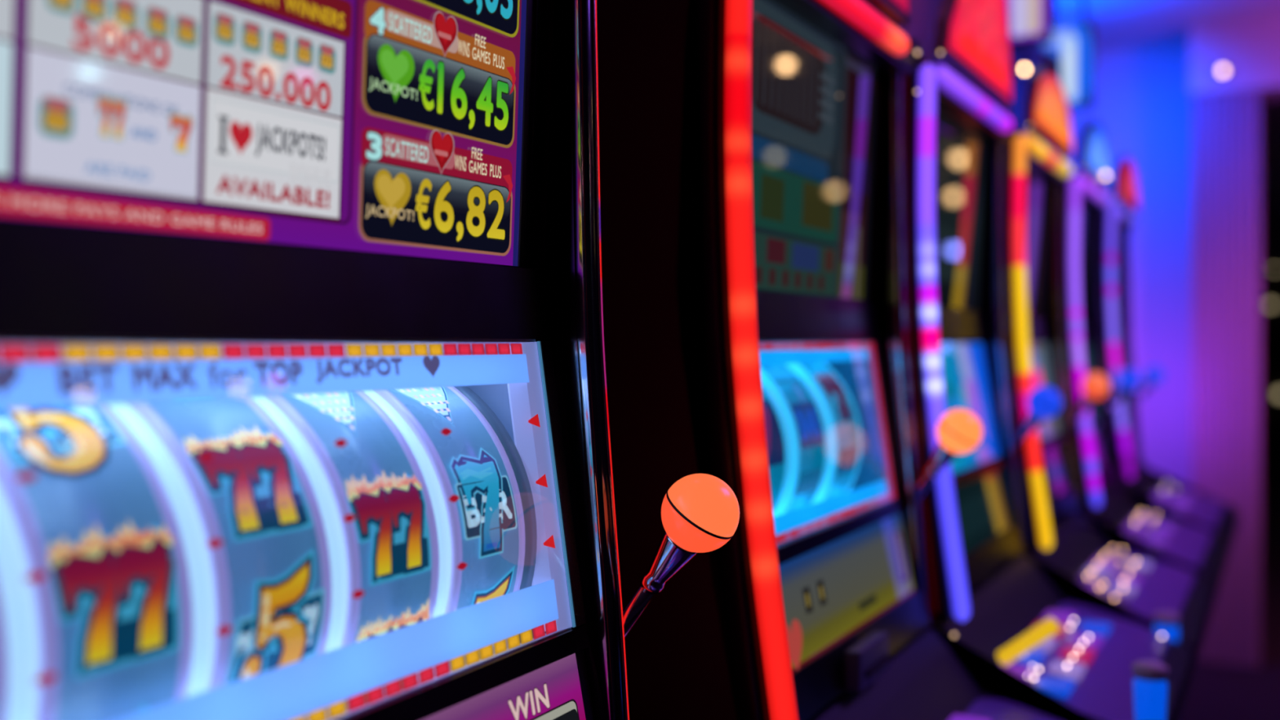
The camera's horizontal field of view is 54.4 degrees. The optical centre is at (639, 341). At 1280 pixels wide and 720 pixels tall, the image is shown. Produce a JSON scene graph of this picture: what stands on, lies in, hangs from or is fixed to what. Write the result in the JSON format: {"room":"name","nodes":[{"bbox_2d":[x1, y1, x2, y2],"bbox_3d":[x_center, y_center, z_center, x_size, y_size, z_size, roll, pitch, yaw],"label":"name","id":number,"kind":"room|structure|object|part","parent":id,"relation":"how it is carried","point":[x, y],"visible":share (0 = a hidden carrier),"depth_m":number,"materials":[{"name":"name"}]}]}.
{"room":"games hall","nodes":[
{"label":"games hall","id":0,"kind":"room"},
{"bbox_2d":[862,0,1039,140],"bbox_3d":[-0.075,0.005,2.072,0.100,2.490,7.600,0,0,28],"label":"wall","id":1,"kind":"structure","parent":0,"point":[923,13],"depth_m":4.05,"materials":[{"name":"grey"}]},
{"bbox_2d":[955,66,1026,77],"bbox_3d":[0.867,-0.721,3.378,0.355,0.039,0.039,0,0,28],"label":"wall lamp","id":2,"kind":"object","parent":1,"relation":"attached to","point":[1022,68],"visible":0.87,"depth_m":3.30,"materials":[{"name":"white glass"}]},
{"bbox_2d":[1039,40,1191,487],"bbox_3d":[2.090,0.005,5.284,0.950,2.490,0.100,0,0,28],"label":"wall","id":3,"kind":"structure","parent":0,"point":[1143,106],"depth_m":5.19,"materials":[{"name":"grey"}]},
{"bbox_2d":[1217,65,1229,77],"bbox_3d":[2.253,-1.044,4.810,0.044,0.044,0.027,0,0,28],"label":"spot lamp","id":4,"kind":"object","parent":3,"relation":"attached to","point":[1223,71],"visible":1,"depth_m":4.80,"materials":[{"name":"silver metal"}]},
{"bbox_2d":[1188,15,1279,100],"bbox_3d":[2.732,-1.105,4.733,1.162,0.270,0.280,0,0,28],"label":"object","id":5,"kind":"structure","parent":3,"relation":"attached to","point":[1250,48],"depth_m":4.80,"materials":[{"name":"grey"}]},
{"bbox_2d":[1029,0,1279,268],"bbox_3d":[7.769,-1.290,8.345,10.000,0.100,26.000,0,0,28],"label":"ceiling","id":6,"kind":"structure","parent":0,"point":[1117,24],"depth_m":4.90,"materials":[{"name":"grey"}]},
{"bbox_2d":[1006,0,1052,47],"bbox_3d":[0.816,-0.943,2.705,0.150,0.595,0.052,0,0,28],"label":"overhead sign","id":7,"kind":"object","parent":6,"relation":"hanging from","point":[1029,21],"visible":0.65,"depth_m":2.67,"materials":[{"name":"white plastic"}]},
{"bbox_2d":[1042,0,1094,111],"bbox_3d":[1.127,-0.925,3.276,0.125,0.630,0.052,0,0,28],"label":"overhead sign","id":8,"kind":"object","parent":6,"relation":"hanging from","point":[1070,54],"visible":0.76,"depth_m":3.25,"materials":[{"name":"white plastic"}]},
{"bbox_3d":[1.097,-1.032,3.298,0.012,0.416,0.012,0,0,28],"label":"hanging rod","id":9,"kind":"part","parent":8,"relation":"part of","materials":[{"name":"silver metal"}]},
{"bbox_3d":[1.163,-1.032,3.263,0.012,0.416,0.012,0,0,28],"label":"hanging rod","id":10,"kind":"part","parent":8,"relation":"part of","materials":[{"name":"silver metal"}]},
{"bbox_2d":[1191,88,1261,666],"bbox_3d":[2.329,0.140,4.943,0.243,2.220,0.262,0,0,28],"label":"wall column","id":11,"kind":"structure","parent":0,"point":[1226,126],"depth_m":4.83,"materials":[{"name":"purple paint"}]},
{"bbox_2d":[1178,414,1279,719],"bbox_3d":[7.769,1.300,8.345,10.000,0.100,26.000,0,0,28],"label":"floor","id":12,"kind":"structure","parent":0,"point":[1215,691],"depth_m":4.76,"materials":[{"name":"black carpet"}]},
{"bbox_2d":[0,0,739,719],"bbox_3d":[-0.242,0.435,0.674,0.785,1.630,0.640,0,0,28],"label":"machine","id":13,"kind":"object","parent":12,"relation":"on","point":[304,406],"visible":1,"depth_m":0.65,"materials":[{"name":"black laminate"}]},
{"bbox_3d":[-0.082,-0.196,0.849,0.038,0.291,0.026,0,0,28],"label":"screen frame","id":14,"kind":"part","parent":13,"relation":"part of","materials":[{"name":"black plastic"}]},
{"bbox_3d":[-0.073,0.097,0.826,0.039,0.189,0.006,0,0,28],"label":"bay panel","id":15,"kind":"part","parent":13,"relation":"part of","materials":[{"name":"blue"}]},
{"bbox_3d":[-0.034,-0.015,0.855,0.061,0.729,0.012,0,0,28],"label":"edge trim","id":16,"kind":"part","parent":13,"relation":"part of","materials":[{"name":"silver metal"}]},
{"bbox_3d":[-0.022,0.217,0.885,0.073,0.097,0.012,0,0,25],"label":"handle","id":17,"kind":"part","parent":13,"relation":"part of","materials":[{"name":"silver metal"}]},
{"bbox_3d":[0.039,0.124,0.857,0.049,0.042,0.054,0,0,28],"label":"knob","id":18,"kind":"part","parent":13,"relation":"part of","materials":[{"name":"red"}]},
{"bbox_2d":[596,0,1168,719],"bbox_3d":[0.116,0.374,1.342,0.797,1.751,0.624,0,0,28],"label":"machine","id":19,"kind":"object","parent":12,"relation":"on","point":[751,151],"visible":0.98,"depth_m":1.19,"materials":[{"name":"red laminate"}]},
{"bbox_3d":[0.275,-0.196,1.527,0.038,0.291,0.026,0,0,28],"label":"screen frame","id":20,"kind":"part","parent":19,"relation":"part of","materials":[{"name":"black plastic"}]},
{"bbox_3d":[0.322,-0.015,1.533,0.061,0.729,0.012,0,0,28],"label":"edge trim","id":21,"kind":"part","parent":19,"relation":"part of","materials":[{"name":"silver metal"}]},
{"bbox_3d":[0.332,0.213,1.558,0.075,0.104,0.012,0,0,34],"label":"handle","id":22,"kind":"part","parent":19,"relation":"part of","materials":[{"name":"silver metal"}]},
{"bbox_3d":[0.388,0.116,1.521,0.049,0.041,0.054,0,0,28],"label":"knob","id":23,"kind":"part","parent":19,"relation":"part of","materials":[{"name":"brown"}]},
{"bbox_3d":[0.352,0.438,1.204,0.155,0.044,0.540,0,0,28],"label":"deck plate","id":24,"kind":"part","parent":19,"relation":"part of","materials":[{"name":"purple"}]},
{"bbox_2d":[1132,659,1168,719],"bbox_3d":[0.571,0.396,1.394,0.038,0.072,0.038,0,0,28],"label":"light","id":25,"kind":"object","parent":19,"relation":"attached to","point":[1149,684],"depth_m":1.38,"materials":[{"name":"blue plastic"}]},
{"bbox_2d":[902,0,1195,719],"bbox_3d":[0.388,0.292,1.874,0.785,1.916,0.618,0,0,28],"label":"machine","id":26,"kind":"object","parent":12,"relation":"on","point":[988,602],"visible":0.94,"depth_m":1.79,"materials":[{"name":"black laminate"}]},
{"bbox_3d":[0.554,-0.196,2.059,0.038,0.291,0.026,0,0,28],"label":"screen frame","id":27,"kind":"part","parent":26,"relation":"part of","materials":[{"name":"black plastic"}]},
{"bbox_3d":[0.602,-0.015,2.065,0.061,0.729,0.012,0,0,28],"label":"edge trim","id":28,"kind":"part","parent":26,"relation":"part of","materials":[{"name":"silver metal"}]},
{"bbox_3d":[0.610,0.209,2.086,0.079,0.113,0.012,0,0,41],"label":"handle","id":29,"kind":"part","parent":26,"relation":"part of","materials":[{"name":"silver metal"}]},
{"bbox_3d":[0.661,0.106,2.041,0.050,0.041,0.054,0,0,28],"label":"knob","id":30,"kind":"part","parent":26,"relation":"part of","materials":[{"name":"blue plastic"}]},
{"bbox_3d":[0.632,0.438,1.736,0.155,0.044,0.540,0,0,28],"label":"deck plate","id":31,"kind":"part","parent":26,"relation":"part of","materials":[{"name":"purple"}]},
{"bbox_2d":[1153,610,1179,642],"bbox_3d":[0.821,0.459,1.941,0.038,0.072,0.038,0,0,28],"label":"light","id":32,"kind":"object","parent":26,"relation":"attached to","point":[1166,622],"depth_m":1.93,"materials":[{"name":"blue"}]},
{"bbox_2d":[1002,67,1216,663],"bbox_3d":[0.667,0.374,2.405,0.785,1.751,0.618,0,0,28],"label":"machine","id":33,"kind":"object","parent":12,"relation":"on","point":[1058,538],"visible":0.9,"depth_m":2.30,"materials":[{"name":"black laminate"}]},
{"bbox_3d":[0.833,-0.196,2.591,0.038,0.291,0.026,0,0,28],"label":"screen frame","id":34,"kind":"part","parent":33,"relation":"part of","materials":[{"name":"black plastic"}]},
{"bbox_3d":[0.881,-0.015,2.596,0.061,0.729,0.012,0,0,28],"label":"edge trim","id":35,"kind":"part","parent":33,"relation":"part of","materials":[{"name":"silver metal"}]},
{"bbox_3d":[0.889,0.205,2.616,0.081,0.120,0.012,0,0,42],"label":"handle","id":36,"kind":"part","parent":33,"relation":"part of","materials":[{"name":"silver metal"}]},
{"bbox_3d":[0.939,0.099,2.570,0.050,0.040,0.054,0,0,28],"label":"knob","id":37,"kind":"part","parent":33,"relation":"part of","materials":[{"name":"orange plastic"}]},
{"bbox_3d":[0.911,0.438,2.268,0.155,0.044,0.540,0,0,28],"label":"deck plate","id":38,"kind":"part","parent":33,"relation":"part of","materials":[{"name":"purple"}]},
{"bbox_2d":[1062,120,1230,594],"bbox_3d":[0.946,0.374,2.937,0.785,1.751,0.617,0,0,28],"label":"machine","id":39,"kind":"object","parent":12,"relation":"on","point":[1102,500],"visible":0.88,"depth_m":2.79,"materials":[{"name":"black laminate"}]},
{"bbox_3d":[1.112,-0.196,3.122,0.038,0.291,0.026,0,0,28],"label":"screen frame","id":40,"kind":"part","parent":39,"relation":"part of","materials":[{"name":"black plastic"}]},
{"bbox_3d":[1.159,-0.015,3.128,0.061,0.729,0.012,0,0,28],"label":"edge trim","id":41,"kind":"part","parent":39,"relation":"part of","materials":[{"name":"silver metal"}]},
{"bbox_3d":[1.168,0.206,3.148,0.080,0.117,0.012,0,0,41],"label":"handle","id":42,"kind":"part","parent":39,"relation":"part of","materials":[{"name":"silver metal"}]},
{"bbox_3d":[1.219,0.102,3.103,0.050,0.041,0.054,0,0,28],"label":"knob","id":43,"kind":"part","parent":39,"relation":"part of","materials":[{"name":"blue plastic"}]},
{"bbox_3d":[1.190,0.438,2.799,0.155,0.044,0.540,0,0,28],"label":"deck plate","id":44,"kind":"part","parent":39,"relation":"part of","materials":[{"name":"purple"}]},
{"bbox_2d":[1101,155,1239,550],"bbox_3d":[1.230,0.374,3.478,0.785,1.751,0.640,0,0,28],"label":"machine","id":45,"kind":"object","parent":12,"relation":"on","point":[1133,475],"visible":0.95,"depth_m":3.30,"materials":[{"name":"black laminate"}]},
{"bbox_3d":[1.438,-0.015,3.659,0.061,0.729,0.012,0,0,28],"label":"edge trim","id":46,"kind":"part","parent":45,"relation":"part of","materials":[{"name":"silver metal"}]},
{"bbox_3d":[1.451,0.209,3.688,0.077,0.112,0.012,0,0,25],"label":"handle","id":47,"kind":"part","parent":45,"relation":"part of","materials":[{"name":"silver metal"}]},
{"bbox_3d":[1.511,0.107,3.661,0.049,0.041,0.054,0,0,28],"label":"knob","id":48,"kind":"part","parent":45,"relation":"part of","materials":[{"name":"blue plastic"}]},
{"bbox_3d":[1.468,0.438,3.330,0.155,0.044,0.540,0,0,28],"label":"deck plate","id":49,"kind":"part","parent":45,"relation":"part of","materials":[{"name":"purple"}]},
{"bbox_2d":[1261,268,1279,414],"bbox_3d":[13.764,0.005,19.768,10.000,2.490,0.200,0,0,28],"label":"wall","id":50,"kind":"structure","parent":0,"point":[1270,280],"depth_m":21.23,"materials":[{"name":"black"}]},
{"bbox_2d":[1266,301,1274,308],"bbox_3d":[10.727,-0.620,21.167,0.120,0.120,0.135,0,0,28],"label":"wall lamp","id":51,"kind":"object","parent":50,"relation":"attached to","point":[1270,304],"visible":1,"depth_m":21.12,"materials":[{"name":"beige"}]},
{"bbox_2d":[1275,390,1279,398],"bbox_3d":[10.848,0.900,21.098,0.140,0.140,0.145,0,0,28],"label":"wall lamp","id":52,"kind":"object","parent":50,"relation":"attached to","point":[1277,393],"visible":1,"depth_m":21.06,"materials":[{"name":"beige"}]}
]}

